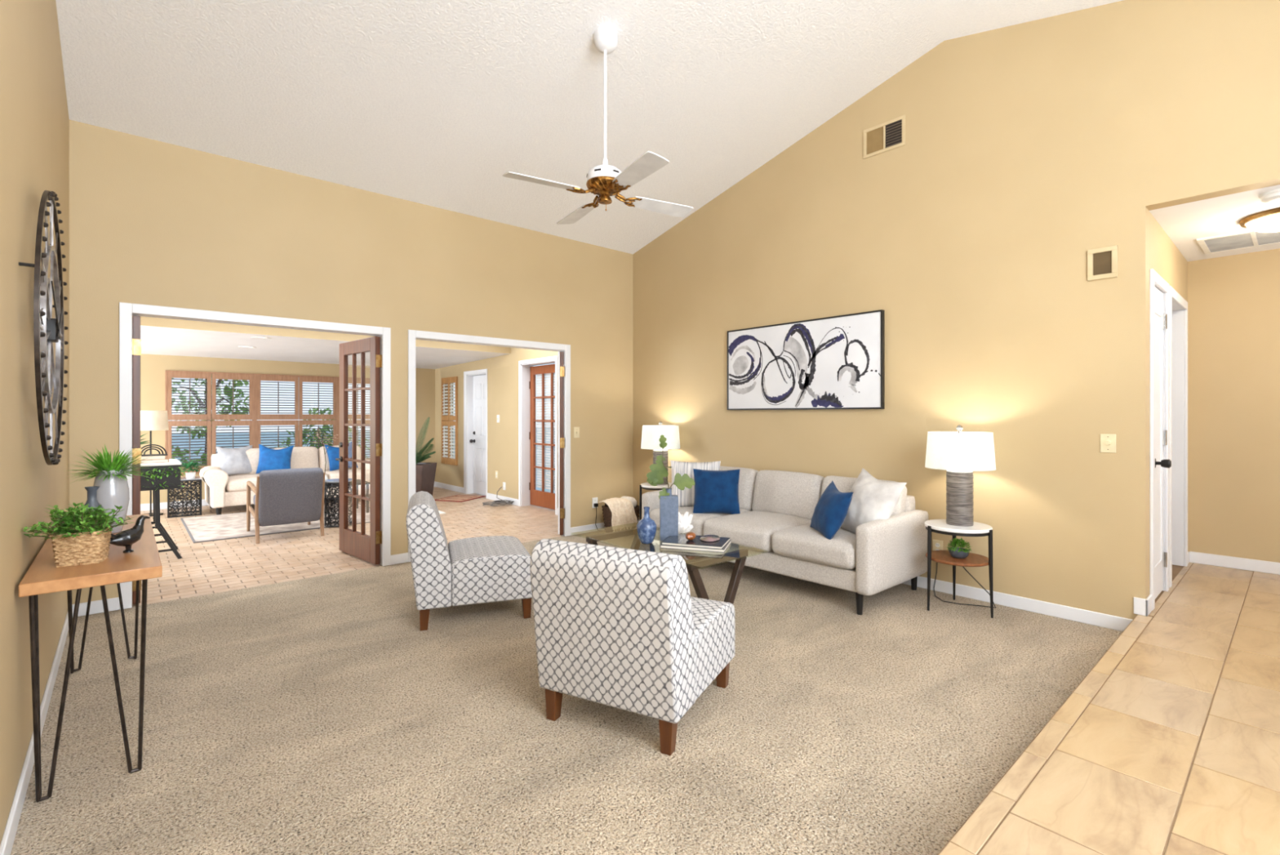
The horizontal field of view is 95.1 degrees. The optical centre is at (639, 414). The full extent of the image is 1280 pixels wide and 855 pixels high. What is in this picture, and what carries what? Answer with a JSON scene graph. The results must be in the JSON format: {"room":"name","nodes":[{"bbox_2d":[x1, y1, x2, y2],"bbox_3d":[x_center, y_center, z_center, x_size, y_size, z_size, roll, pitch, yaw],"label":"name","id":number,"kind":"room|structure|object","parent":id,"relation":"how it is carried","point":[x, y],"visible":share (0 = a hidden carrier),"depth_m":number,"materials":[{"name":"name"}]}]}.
{"room":"living room","nodes":[
{"label":"living room","id":0,"kind":"room"},
{"bbox_2d":[0,0,69,844],"bbox_3d":[-1.425,-0.733,1.117,0.120,4.127,7.142,0,0,-41],"label":"wall","id":1,"kind":"structure","parent":0,"point":[34,119],"depth_m":2.09,"materials":[{"name":"paint"}]},
{"bbox_2d":[0,611,68,854],"bbox_3d":[-2.184,1.288,2.078,0.013,0.085,4.670,0,0,-41],"label":"baseboard","id":2,"kind":"structure","parent":1,"relation":"attached to","point":[10,831],"depth_m":2.10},
{"bbox_2d":[18,190,68,465],"bbox_3d":[-2.439,-0.347,2.410,0.069,1.112,1.112,0,0,-41],"label":"wall clock","id":3,"kind":"object","parent":1,"relation":"attached to","point":[47,330],"visible":1,"depth_m":2.32,"materials":[{"name":"brown metal"}]},
{"bbox_2d":[140,353,435,510],"bbox_3d":[-6.479,0.221,8.581,7.420,2.320,0.140,0,0,-41],"label":"wall","id":4,"kind":"structure","parent":0,"point":[153,366],"depth_m":8.77,"materials":[{"name":"paint"}]},
{"bbox_2d":[164,369,254,474],"bbox_3d":[-6.332,0.116,8.648,1.070,1.480,0.154,0,0,-41],"label":"window","id":5,"kind":"structure","parent":4,"relation":"in","point":[174,420],"depth_m":8.58,"materials":[{"name":"brown wood"}]},
{"bbox_2d":[254,373,337,448],"bbox_3d":[-5.493,0.116,9.387,1.165,1.480,0.154,0,0,-41],"label":"window","id":6,"kind":"structure","parent":4,"relation":"in","point":[298,419],"depth_m":9.33,"materials":[{"name":"brown wood"}]},
{"bbox_2d":[337,377,369,458],"bbox_3d":[-4.623,0.116,10.154,1.155,1.480,0.154,0,0,-41],"label":"window","id":7,"kind":"structure","parent":4,"relation":"in","point":[358,380],"depth_m":9.91,"materials":[{"name":"brown wood"}]},
{"bbox_2d":[140,325,510,368],"bbox_3d":[-5.572,-0.887,7.401,7.220,0.096,2.829,0,0,-41],"label":"ceiling","id":8,"kind":"structure","parent":0,"point":[160,340],"depth_m":7.83,"materials":[{"name":"paint"}]},
{"bbox_2d":[140,315,511,353],"bbox_3d":[-4.594,-1.112,6.443,7.420,0.414,0.100,0,0,-41],"label":"wall","id":9,"kind":"structure","parent":0,"point":[144,321],"depth_m":6.79,"materials":[{"name":"paint"}]},
{"bbox_2d":[132,486,562,606],"bbox_3d":[-4.660,1.358,6.578,7.692,0.046,5.298,0,0,-41],"label":"floor","id":10,"kind":"structure","parent":0,"point":[206,567],"depth_m":5.83,"materials":[{"name":"tile"}]},
{"bbox_2d":[140,410,168,516],"bbox_3d":[-6.481,0.642,7.752,0.370,1.385,0.370,0,0,-41],"label":"floor lamp","id":11,"kind":"object","parent":10,"relation":"on","point":[150,420],"visible":0.67,"depth_m":7.66,"materials":[{"name":"fabric"}]},
{"bbox_2d":[140,458,182,559],"bbox_3d":[-4.759,0.892,5.318,0.911,0.898,0.630,0,0,-41],"label":"plant stand","id":12,"kind":"object","parent":10,"relation":"on","point":[175,464],"visible":0.34,"depth_m":5.31,"materials":[{"name":"black metal"}]},
{"bbox_2d":[141,457,168,462],"bbox_3d":[-4.560,0.428,5.406,0.220,0.030,0.300,0,0,45],"label":"book","id":13,"kind":"object","parent":12,"relation":"on","point":[166,460],"visible":0.52,"depth_m":5.37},
{"bbox_2d":[141,455,165,459],"bbox_3d":[-4.560,0.398,5.406,0.270,0.030,0.200,0,0,-38],"label":"book","id":14,"kind":"object","parent":13,"relation":"on","point":[153,457],"visible":0.51,"depth_m":5.37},
{"bbox_2d":[141,444,167,456],"bbox_3d":[-4.530,0.329,5.433,0.220,0.108,0.100,0,0,-41],"label":"sculpture","id":15,"kind":"object","parent":14,"relation":"on","point":[152,445],"visible":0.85,"depth_m":5.43,"materials":[{"name":"black metal"}]},
{"bbox_2d":[140,466,186,490],"bbox_3d":[-4.524,0.582,5.108,0.916,0.212,0.118,0,0,-41],"label":"trailing plant","id":16,"kind":"object","parent":12,"relation":"in","point":[180,468],"visible":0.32,"depth_m":5.27,"materials":[{"name":"green plant"}]},
{"bbox_2d":[167,475,202,517],"bbox_3d":[-6.061,1.091,7.789,0.360,0.487,0.360,0,0,-38],"label":"table","id":17,"kind":"object","parent":10,"relation":"on","point":[197,478],"visible":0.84,"depth_m":7.70,"materials":[{"name":"black metal"}]},
{"bbox_2d":[180,461,202,478],"bbox_3d":[-5.980,0.730,7.789,0.257,0.236,0.264,0,0,25],"label":"potted plant","id":18,"kind":"object","parent":17,"relation":"on","point":[189,474],"visible":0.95,"depth_m":7.76,"materials":[{"name":"green plant"}]},
{"bbox_2d":[180,502,369,542],"bbox_3d":[-4.466,1.329,7.462,2.090,0.012,1.872,0,0,-41],"label":"area rug","id":19,"kind":"object","parent":10,"relation":"on","point":[226,526],"visible":0.52,"depth_m":6.88,"materials":[{"name":"fabric"}]},
{"bbox_2d":[324,478,351,526],"bbox_3d":[-3.610,1.056,7.043,0.339,0.537,0.339,0,0,45],"label":"table","id":20,"kind":"object","parent":19,"relation":"on","point":[335,482],"visible":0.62,"depth_m":6.91,"materials":[{"name":"black metal"}]},
{"bbox_2d":[199,444,369,514],"bbox_3d":[-5.111,0.914,8.760,2.320,0.843,0.940,0,0,-41],"label":"sofa","id":21,"kind":"object","parent":10,"relation":"on","point":[222,489],"visible":0.37,"depth_m":8.30,"materials":[{"name":"beige fabric"}]},
{"bbox_2d":[216,444,252,475],"bbox_3d":[-5.763,0.656,8.361,0.202,0.414,0.460,0,0,35],"label":"throw pillow","id":22,"kind":"object","parent":21,"relation":"on","point":[232,460],"visible":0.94,"depth_m":8.29,"materials":[{"name":"fabric"}]},
{"bbox_2d":[225,474,259,491],"bbox_3d":[-5.522,0.960,8.284,0.618,0.194,0.740,0,0,-41],"label":"seat cushion","id":23,"kind":"object","parent":21,"relation":"on","point":[233,482],"depth_m":7.93,"materials":[{"name":"beige fabric"}]},
{"bbox_2d":[228,448,259,475],"bbox_3d":[-5.717,0.706,8.506,0.617,0.420,0.231,0,-10,-41],"label":"cushion","id":24,"kind":"object","parent":21,"relation":"on","point":[253,454],"depth_m":8.47,"materials":[{"name":"beige fabric"}]},
{"bbox_2d":[255,444,293,473],"bbox_3d":[-5.329,0.654,8.544,0.451,0.447,0.192,0,0,-22],"label":"throw pillow","id":25,"kind":"object","parent":21,"relation":"on","point":[269,459],"visible":0.86,"depth_m":8.49,"materials":[{"name":"blue fabric"}]},
{"bbox_2d":[274,446,319,468],"bbox_3d":[-5.251,0.705,8.919,0.616,0.420,0.230,0,-10,-41],"label":"cushion","id":26,"kind":"object","parent":21,"relation":"on","point":[301,456],"depth_m":8.92,"materials":[{"name":"beige fabric"}]},
{"bbox_2d":[318,444,360,470],"bbox_3d":[-4.782,0.705,9.331,0.616,0.423,0.232,0,-10,-41],"label":"cushion","id":27,"kind":"object","parent":21,"relation":"on","point":[322,461],"depth_m":9.12,"materials":[{"name":"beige fabric"}]},
{"bbox_2d":[324,441,358,471],"bbox_3d":[-4.689,0.654,9.190,0.185,0.447,0.471,0,0,41],"label":"throw pillow","id":28,"kind":"object","parent":21,"relation":"on","point":[333,452],"visible":0.52,"depth_m":9.07,"materials":[{"name":"blue fabric"}]},
{"bbox_2d":[323,468,369,481],"bbox_3d":[-4.587,0.960,9.109,0.618,0.195,0.741,0,0,-41],"label":"seat cushion","id":29,"kind":"object","parent":21,"relation":"on","point":[332,474],"depth_m":8.90,"materials":[{"name":"beige fabric"}]},
{"bbox_2d":[246,467,324,543],"bbox_3d":[-3.932,0.957,6.498,0.658,0.764,0.913,0,0,-39],"label":"armchair","id":30,"kind":"object","parent":10,"relation":"on","point":[286,495],"visible":1,"depth_m":6.20,"materials":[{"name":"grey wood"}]},
{"bbox_2d":[415,417,436,495],"bbox_3d":[-3.513,0.687,9.074,0.952,1.295,0.762,0,0,40],"label":"potted palm","id":31,"kind":"object","parent":10,"relation":"on","point":[425,472],"visible":0.56,"depth_m":9.09,"materials":[{"name":"plant"}]},
{"bbox_2d":[415,462,436,495],"bbox_3d":[-3.511,1.050,9.131,0.489,0.570,0.489,0,0,7],"label":"planter","id":32,"kind":"object","parent":31,"relation":"attached to","point":[425,472],"depth_m":9.03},
{"bbox_2d":[435,494,485,502],"bbox_3d":[-2.869,1.330,9.310,0.540,0.010,0.660,0,0,19],"label":"door mat","id":33,"kind":"object","parent":10,"relation":"on","point":[458,498],"visible":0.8,"depth_m":9.24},
{"bbox_2d":[69,120,632,604],"bbox_3d":[-1.953,-0.310,5.492,5.115,3.282,0.120,0,0,-41],"label":"wall","id":34,"kind":"structure","parent":0,"point":[152,222],"depth_m":4.85,"materials":[{"name":"paint"}]},
{"bbox_2d":[132,315,141,604],"bbox_3d":[-3.777,0.316,4.370,0.058,2.006,0.850,0,0,-42],"label":"door","id":35,"kind":"structure","parent":34,"relation":"in","point":[136,341],"depth_m":4.08,"materials":[{"name":"brown wood"}]},
{"bbox_2d":[119,302,391,609],"bbox_3d":[-2.925,0.283,4.635,1.793,2.096,0.152,0,0,-41],"label":"trim","id":36,"kind":"structure","parent":34,"relation":"attached to","point":[126,310],"depth_m":4.53,"materials":[{"name":"wood"}]},
{"bbox_2d":[72,522,604,616],"bbox_3d":[-1.914,1.288,5.438,4.862,0.085,0.013,0,0,-41],"label":"baseboard","id":37,"kind":"structure","parent":34,"relation":"attached to","point":[96,606],"depth_m":3.99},
{"bbox_2d":[140,481,558,515],"bbox_3d":[-4.801,1.288,6.527,7.220,0.094,5.160,0,0,-41],"label":"baseboard","id":38,"kind":"structure","parent":34,"relation":"attached to","point":[491,496],"depth_m":8.77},
{"bbox_2d":[335,336,382,564],"bbox_3d":[-2.594,0.316,5.418,0.850,2.006,0.160,0,0,42],"label":"door","id":39,"kind":"structure","parent":34,"relation":"in","point":[362,545],"depth_m":5.35,"materials":[{"name":"brown wood"}]},
{"bbox_2d":[408,329,570,561],"bbox_3d":[-1.475,0.283,5.913,1.764,2.096,0.152,0,0,-41],"label":"trim","id":40,"kind":"structure","parent":34,"relation":"attached to","point":[413,335],"depth_m":5.97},
{"bbox_2d":[560,351,564,534],"bbox_3d":[-0.907,0.316,6.791,0.054,2.006,0.840,0,0,-8],"label":"door","id":41,"kind":"structure","parent":34,"relation":"in","point":[562,367],"depth_m":6.40,"materials":[{"name":"brown wood"}]},
{"bbox_2d":[435,347,558,507],"bbox_3d":[-2.012,0.031,8.973,0.200,2.700,5.180,0,0,-41],"label":"wall","id":42,"kind":"structure","parent":0,"point":[502,371],"depth_m":9.05,"materials":[{"name":"paint"}]},
{"bbox_2d":[440,376,457,465],"bbox_3d":[-3.339,0.114,10.362,0.154,1.535,0.640,0,0,-41],"label":"window","id":43,"kind":"structure","parent":42,"relation":"in","point":[446,383],"depth_m":10.31,"materials":[{"name":"brown wood"}]},
{"bbox_2d":[463,368,487,498],"bbox_3d":[-2.626,0.305,9.658,0.214,2.059,0.840,0,0,-41],"label":"trim","id":44,"kind":"structure","parent":42,"relation":"attached to","point":[468,379],"depth_m":9.84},
{"bbox_2d":[469,374,485,495],"bbox_3d":[-2.612,0.336,9.616,0.120,1.970,0.690,0,0,-41],"label":"door","id":45,"kind":"structure","parent":42,"relation":"in","point":[479,381],"depth_m":9.71,"materials":[{"name":"wood"}]},
{"bbox_2d":[518,355,557,515],"bbox_3d":[-1.356,0.278,8.218,0.214,2.114,1.010,0,0,-41],"label":"trim","id":46,"kind":"structure","parent":42,"relation":"attached to","point":[523,369],"depth_m":8.51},
{"bbox_2d":[528,364,555,509],"bbox_3d":[-1.311,0.310,8.277,0.066,2.018,0.916,0,0,-42],"label":"door","id":47,"kind":"structure","parent":42,"relation":"in","point":[542,498],"depth_m":8.35,"materials":[{"name":"brown wood"}]},
{"bbox_2d":[10,529,1122,854],"bbox_3d":[-0.368,1.356,3.695,4.875,0.050,4.703,0,0,-41],"label":"floor","id":48,"kind":"structure","parent":0,"point":[315,715],"depth_m":2.50,"materials":[{"name":"carpet"}]},
{"bbox_2d":[18,513,162,801],"bbox_3d":[-2.393,0.944,2.598,0.364,0.775,1.510,0,0,-41],"label":"console table","id":49,"kind":"object","parent":48,"relation":"on","point":[144,563],"visible":0.83,"depth_m":2.12,"materials":[{"name":"brown wood"}]},
{"bbox_2d":[22,502,135,567],"bbox_3d":[-2.110,0.443,2.217,0.305,0.228,0.342,0,0,-31],"label":"potted plant","id":50,"kind":"object","parent":49,"relation":"on","point":[77,540],"visible":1,"depth_m":2.16,"materials":[{"name":"plant"}]},
{"bbox_2d":[50,525,111,567],"bbox_3d":[-2.106,0.496,2.211,0.153,0.121,0.153,0,0,-31],"label":"basket","id":51,"kind":"object","parent":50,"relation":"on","point":[91,547],"depth_m":2.16,"materials":[{"name":"wicker"}]},
{"bbox_2d":[80,485,105,517],"bbox_3d":[-2.397,0.436,2.560,0.096,0.240,0.096,0,0,-21],"label":"bottle vase","id":52,"kind":"object","parent":49,"relation":"on","point":[92,500],"visible":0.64,"depth_m":2.55,"materials":[{"name":"grey ceramic"}]},
{"bbox_2d":[66,444,151,533],"bbox_3d":[-2.493,0.347,2.751,0.345,0.417,0.348,0,0,-41],"label":"potted plant","id":53,"kind":"object","parent":49,"relation":"on","point":[110,476],"visible":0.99,"depth_m":2.72,"materials":[{"name":"grey ceramic"}]},
{"bbox_2d":[109,515,150,552],"bbox_3d":[-2.072,0.486,2.365,0.065,0.140,0.169,0,0,17],"label":"bird figurine","id":54,"kind":"object","parent":49,"relation":"on","point":[126,538],"visible":0.93,"depth_m":2.36,"materials":[{"name":"black ceramic"}]},
{"bbox_2d":[405,490,532,630],"bbox_3d":[-1.162,0.939,3.986,0.784,0.785,0.665,0,0,-20],"label":"slipper chair","id":55,"kind":"object","parent":48,"relation":"on","point":[493,568],"visible":0.94,"depth_m":3.67,"materials":[{"name":"fabric"}]},
{"bbox_2d":[601,502,639,532],"bbox_3d":[-0.213,1.159,6.600,0.388,0.344,0.316,0,0,-33],"label":"wicker basket","id":56,"kind":"object","parent":48,"relation":"on","point":[606,512],"visible":0.37,"depth_m":6.52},
{"bbox_2d":[598,497,637,535],"bbox_3d":[-0.239,1.123,6.461,0.335,0.398,0.338,0,0,-33],"label":"throw blanket","id":57,"kind":"object","parent":56,"relation":"on","point":[624,515],"visible":0.94,"depth_m":6.38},
{"bbox_2d":[529,538,734,755],"bbox_3d":[0.000,0.939,2.696,0.665,0.785,0.784,0,0,28],"label":"slipper chair","id":58,"kind":"object","parent":48,"relation":"on","point":[620,628],"visible":1,"depth_m":2.37,"materials":[{"name":"fabric"}]},
{"bbox_2d":[639,482,671,519],"bbox_3d":[0.202,1.042,6.325,0.429,0.578,0.410,0,0,-11],"label":"side table","id":59,"kind":"object","parent":48,"relation":"on","point":[646,486],"visible":0.32,"depth_m":6.26,"materials":[{"name":"black metal"}]},
{"bbox_2d":[640,421,679,484],"bbox_3d":[0.222,0.411,6.341,0.428,0.683,0.428,0,0,-41],"label":"table lamp","id":60,"kind":"object","parent":59,"relation":"on","point":[651,434],"visible":0.6,"depth_m":6.19,"materials":[{"name":"fabric"}]},
{"bbox_2d":[573,527,757,604],"bbox_3d":[0.156,1.105,4.019,0.630,0.472,1.290,0,0,-41],"label":"coffee table","id":61,"kind":"object","parent":48,"relation":"on","point":[740,555],"visible":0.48,"depth_m":3.72,"materials":[{"name":"clear glass"}]},
{"bbox_2d":[636,506,656,543],"bbox_3d":[0.045,0.747,3.956,0.136,0.244,0.136,0,0,-41],"label":"bottle vase","id":62,"kind":"object","parent":61,"relation":"on","point":[646,526],"visible":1,"depth_m":3.91,"materials":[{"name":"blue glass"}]},
{"bbox_2d":[659,488,678,540],"bbox_3d":[0.200,0.691,4.048,0.125,0.356,0.072,0,0,0],"label":"vase","id":63,"kind":"object","parent":61,"relation":"on","point":[668,506],"visible":0.85,"depth_m":4.01,"materials":[{"name":"ceramic"}]},
{"bbox_2d":[646,435,694,498],"bbox_3d":[0.212,0.440,4.073,0.335,0.598,0.127,0,0,0],"label":"branch","id":64,"kind":"object","parent":63,"relation":"in","point":[655,477],"visible":1,"depth_m":4.04,"materials":[{"name":"green plant"}]},
{"bbox_2d":[678,511,693,533],"bbox_3d":[0.291,0.774,4.189,0.214,0.157,0.132,0,0,-41],"label":"ornament","id":65,"kind":"object","parent":61,"relation":"on","point":[684,520],"visible":0.7,"depth_m":4.17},
{"bbox_2d":[659,539,731,552],"bbox_3d":[0.375,0.859,3.889,0.420,0.020,0.300,0,0,18],"label":"book","id":66,"kind":"object","parent":61,"relation":"on","point":[723,549],"visible":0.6,"depth_m":3.75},
{"bbox_2d":[661,533,730,549],"bbox_3d":[0.374,0.840,3.882,0.400,0.018,0.285,0,0,20],"label":"book","id":67,"kind":"object","parent":66,"relation":"on","point":[680,540],"visible":0.84,"depth_m":3.80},
{"bbox_2d":[641,466,928,614],"bbox_3d":[1.081,0.915,4.926,0.975,0.832,2.249,0,0,-41],"label":"sofa","id":68,"kind":"object","parent":48,"relation":"on","point":[777,507],"visible":0.66,"depth_m":4.34,"materials":[{"name":"fabric"}]},
{"bbox_2d":[671,460,720,506],"bbox_3d":[0.514,0.652,5.450,0.470,0.435,0.198,0,0,9],"label":"throw pillow","id":69,"kind":"object","parent":68,"relation":"on","point":[686,496],"visible":0.38,"depth_m":5.43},
{"bbox_2d":[649,506,749,535],"bbox_3d":[0.576,0.957,5.379,0.798,0.221,0.675,0,0,-41],"label":"seat cushion","id":70,"kind":"object","parent":68,"relation":"on","point":[698,520],"depth_m":5.10,"materials":[{"name":"fabric"}]},
{"bbox_2d":[693,468,740,514],"bbox_3d":[0.667,0.674,5.108,0.410,0.390,0.160,0,0,8],"label":"throw pillow","id":71,"kind":"object","parent":68,"relation":"on","point":[717,491],"visible":1,"depth_m":5.06,"materials":[{"name":"blue fabric"}]},
{"bbox_2d":[719,466,758,511],"bbox_3d":[0.846,0.709,5.617,0.230,0.415,0.665,17,-11,-40],"label":"cushion","id":72,"kind":"object","parent":68,"relation":"on","point":[747,477],"depth_m":5.36,"materials":[{"name":"fabric"}]},
{"bbox_2d":[703,510,811,551],"bbox_3d":[1.014,0.956,4.867,0.798,0.237,0.675,0,0,-41],"label":"seat cushion","id":73,"kind":"object","parent":68,"relation":"on","point":[753,531],"depth_m":4.65,"materials":[{"name":"fabric"}]},
{"bbox_2d":[751,470,824,519],"bbox_3d":[1.290,0.708,5.112,0.229,0.417,0.669,17,-11,-40],"label":"cushion","id":74,"kind":"object","parent":68,"relation":"on","point":[793,494],"depth_m":5.01,"materials":[{"name":"fabric"}]},
{"bbox_2d":[771,523,855,568],"bbox_3d":[1.468,0.956,4.369,0.794,0.219,0.675,0,0,-41],"label":"seat cushion","id":75,"kind":"object","parent":68,"relation":"on","point":[801,544],"depth_m":4.12,"materials":[{"name":"fabric"}]},
{"bbox_2d":[809,480,853,539],"bbox_3d":[1.375,0.692,4.225,0.213,0.392,0.408,0,0,2],"label":"throw pillow","id":76,"kind":"object","parent":68,"relation":"on","point":[830,511],"visible":1,"depth_m":4.10,"materials":[{"name":"blue fabric"}]},
{"bbox_2d":[820,475,906,515],"bbox_3d":[1.737,0.711,4.606,0.230,0.420,0.668,17,-11,-40],"label":"cushion","id":77,"kind":"object","parent":68,"relation":"on","point":[843,484],"depth_m":4.62,"materials":[{"name":"fabric"}]},
{"bbox_2d":[840,467,906,533],"bbox_3d":[1.645,0.658,4.234,0.271,0.501,0.533,0,0,-16],"label":"throw pillow","id":78,"kind":"object","parent":68,"relation":"on","point":[873,499],"visible":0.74,"depth_m":4.12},
{"bbox_2d":[924,519,993,617],"bbox_3d":[2.178,1.042,4.014,0.410,0.578,0.429,0,0,23],"label":"side table","id":79,"kind":"object","parent":48,"relation":"on","point":[938,526],"visible":0.89,"depth_m":3.91,"materials":[{"name":"black metal"}]},
{"bbox_2d":[925,550,988,566],"bbox_3d":[2.175,0.983,4.005,0.398,0.020,0.398,0,0,23],"label":"shelf","id":80,"kind":"object","parent":79,"relation":"attached to","point":[944,557],"depth_m":3.94,"materials":[{"name":"brown wood"}]},
{"bbox_2d":[946,537,972,558],"bbox_3d":[2.171,0.903,3.982,0.158,0.140,0.160,0,0,-19],"label":"potted plant","id":81,"kind":"object","parent":79,"relation":"on","point":[956,552],"visible":1,"depth_m":3.95,"materials":[{"name":"green plant"}]},
{"bbox_2d":[948,546,969,558],"bbox_3d":[2.170,0.945,3.981,0.128,0.056,0.128,0,0,-41],"label":"bowl","id":82,"kind":"object","parent":81,"relation":"attached to","point":[956,552],"depth_m":3.94,"materials":[{"name":"grey ceramic"}]},
{"bbox_2d":[924,424,995,526],"bbox_3d":[2.193,0.411,4.015,0.428,0.683,0.428,0,0,-41],"label":"table lamp","id":83,"kind":"object","parent":79,"relation":"on","point":[959,453],"visible":1,"depth_m":3.93,"materials":[{"name":"fabric"}]},
{"bbox_2d":[55,0,1124,253],"bbox_3d":[0.449,-2.414,2.769,5.115,1.024,7.382,0,0,-41],"label":"ceiling","id":84,"kind":"structure","parent":0,"point":[426,102],"depth_m":4.11,"materials":[{"name":"paint"}]},
{"bbox_2d":[502,25,693,224],"bbox_3d":[-0.230,-1.926,3.849,1.034,1.175,1.034,0,0,15],"label":"ceiling fan","id":85,"kind":"object","parent":84,"relation":"hanging from","point":[605,180],"visible":1,"depth_m":3.78,"materials":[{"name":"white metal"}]},
{"bbox_2d":[632,0,1279,618],"bbox_3d":[2.322,-0.733,4.420,0.120,4.127,7.142,0,0,-41],"label":"wall","id":86,"kind":"structure","parent":0,"point":[1030,148],"depth_m":4.10,"materials":[{"name":"paint"}]},
{"bbox_2d":[727,309,884,409],"bbox_3d":[1.425,-0.443,5.313,0.040,0.797,1.613,0,0,-41],"label":"framed painting","id":87,"kind":"object","parent":86,"relation":"attached to","point":[834,362],"visible":1,"depth_m":5.19,"materials":[{"name":"paper"}]},
{"bbox_2d":[863,115,905,159],"bbox_3d":[1.968,-2.234,4.723,0.010,0.235,0.345,0,0,-41],"label":"air vent","id":88,"kind":"object","parent":86,"relation":"in","point":[888,135],"visible":1,"depth_m":4.71,"materials":[{"name":"metal"}]},
{"bbox_2d":[638,520,1133,631],"bbox_3d":[1.459,1.288,5.299,0.013,0.085,4.683,0,0,-41],"label":"baseboard","id":89,"kind":"structure","parent":86,"relation":"attached to","point":[1106,620],"depth_m":3.94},
{"bbox_2d":[1087,244,1117,280],"bbox_3d":[2.897,-0.946,3.666,0.016,0.195,0.150,0,0,-41],"label":"air vent","id":90,"kind":"object","parent":86,"relation":"in","point":[1102,263],"visible":1,"depth_m":3.67,"materials":[{"name":"metal"}]},
{"bbox_2d":[1093,250,1111,275],"bbox_3d":[2.900,-0.946,3.669,0.006,0.155,0.110,0,0,-41],"label":"grille","id":91,"kind":"object","parent":90,"relation":"attached to","point":[1102,260],"depth_m":3.67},
{"bbox_2d":[1100,433,1115,453],"bbox_3d":[2.913,0.180,3.643,0.022,0.115,0.078,0,0,-41],"label":"dimmer switch","id":92,"kind":"object","parent":86,"relation":"attached to","point":[1108,442],"visible":1,"depth_m":3.64,"materials":[{"name":"beige plastic"}]},
{"bbox_2d":[937,561,1279,854],"bbox_3d":[3.035,1.270,2.650,8.598,0.123,3.542,0,0,-41],"label":"tile","id":93,"kind":"structure","parent":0,"point":[1169,744],"depth_m":2.13,"materials":[{"name":"tile"}]},
{"bbox_2d":[1148,210,1187,595],"bbox_3d":[3.815,-0.011,4.282,1.936,2.683,0.120,0,0,-41],"label":"wall","id":94,"kind":"structure","parent":0,"point":[1165,258],"depth_m":3.91,"materials":[{"name":"paint"}]},
{"bbox_2d":[1150,268,1168,609],"bbox_3d":[3.355,0.155,3.876,0.652,2.106,0.152,0,0,-41],"label":"trim","id":95,"kind":"structure","parent":94,"relation":"attached to","point":[1156,280],"depth_m":3.88,"materials":[{"name":"wood"}]},
{"bbox_2d":[1133,551,1189,616],"bbox_3d":[3.746,1.158,4.168,1.949,0.100,0.067,0,0,-41],"label":"baseboard","id":96,"kind":"structure","parent":94,"relation":"attached to","point":[1144,606],"depth_m":3.53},
{"bbox_2d":[1155,286,1171,598],"bbox_3d":[3.414,0.184,3.822,0.492,2.023,0.124,0,0,-41],"label":"door","id":97,"kind":"structure","parent":94,"relation":"in","point":[1161,319],"depth_m":3.88,"materials":[{"name":"white wood"}]},
{"bbox_2d":[1168,285,1187,587],"bbox_3d":[3.992,0.155,4.439,0.922,2.106,0.152,0,0,-41],"label":"trim","id":98,"kind":"structure","parent":94,"relation":"attached to","point":[1178,305],"depth_m":4.66,"materials":[{"name":"wood"}]},
{"bbox_2d":[1149,184,1279,261],"bbox_3d":[4.654,-1.302,3.329,1.936,0.100,2.420,0,0,-41],"label":"ceiling","id":99,"kind":"structure","parent":0,"point":[1184,224],"depth_m":3.75,"materials":[{"name":"paint"}]},
{"bbox_2d":[1196,230,1279,254],"bbox_3d":[4.518,-1.246,3.971,0.550,0.012,1.030,0,0,-41],"label":"ceiling vent","id":100,"kind":"object","parent":99,"relation":"in","point":[1249,238],"visible":0.98,"depth_m":4.20,"materials":[{"name":"white plastic"}]},
{"bbox_2d":[1238,207,1279,232],"bbox_3d":[4.034,-1.204,3.658,0.410,0.097,0.410,0,0,-41],"label":"ceiling light","id":101,"kind":"object","parent":99,"relation":"attached to","point":[1268,220],"visible":1,"depth_m":3.65,"materials":[{"name":"glass"}]},
{"bbox_2d":[1258,188,1279,203],"bbox_3d":[3.597,-1.230,3.299,0.150,0.044,0.150,0,0,-41],"label":"smoke detector","id":102,"kind":"object","parent":99,"relation":"attached to","point":[1272,196],"visible":1,"depth_m":3.29,"materials":[{"name":"white plastic"}]},
{"bbox_2d":[1187,248,1279,562],"bbox_3d":[5.336,-0.011,3.930,0.120,2.683,2.420,0,0,-41],"label":"wall","id":103,"kind":"structure","parent":0,"point":[1233,301],"depth_m":4.60,"materials":[{"name":"paint"}]},
{"bbox_2d":[1189,551,1279,574],"bbox_3d":[5.290,1.163,3.881,0.013,0.090,2.407,0,0,-41],"label":"baseboard","id":104,"kind":"structure","parent":103,"relation":"attached to","point":[1267,566],"depth_m":4.58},
{"label":"outside","id":105,"kind":"structure","parent":0,"visible":0},
{"bbox_2d":[171,427,555,493],"bbox_3d":[-20.024,1.731,29.674,80.000,0.100,59.700,0,0,-41],"label":"yard","id":106,"kind":"structure","parent":105,"point":[276,433],"depth_m":35.47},
{"bbox_2d":[171,445,206,466],"bbox_3d":[-8.332,1.172,10.713,1.553,1.222,1.201,0,0,-41],"label":"bush","id":107,"kind":"object","parent":106,"relation":"on","point":[175,449],"visible":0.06,"depth_m":10.66,"materials":[{"name":"green plant"}]},
{"bbox_2d":[171,377,250,463],"bbox_3d":[-9.829,-0.241,13.280,2.226,3.855,1.570,0,0,-41],"label":"tree","id":108,"kind":"object","parent":106,"relation":"on","point":[183,380],"visible":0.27,"depth_m":13.18,"materials":[{"name":"green plant"}]},
{"bbox_2d":[271,408,369,457],"bbox_3d":[-7.806,0.773,14.360,2.354,1.918,1.691,0,0,-41],"label":"bush","id":109,"kind":"object","parent":106,"relation":"on","point":[310,408],"visible":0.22,"depth_m":14.23,"materials":[{"name":"green plant"}]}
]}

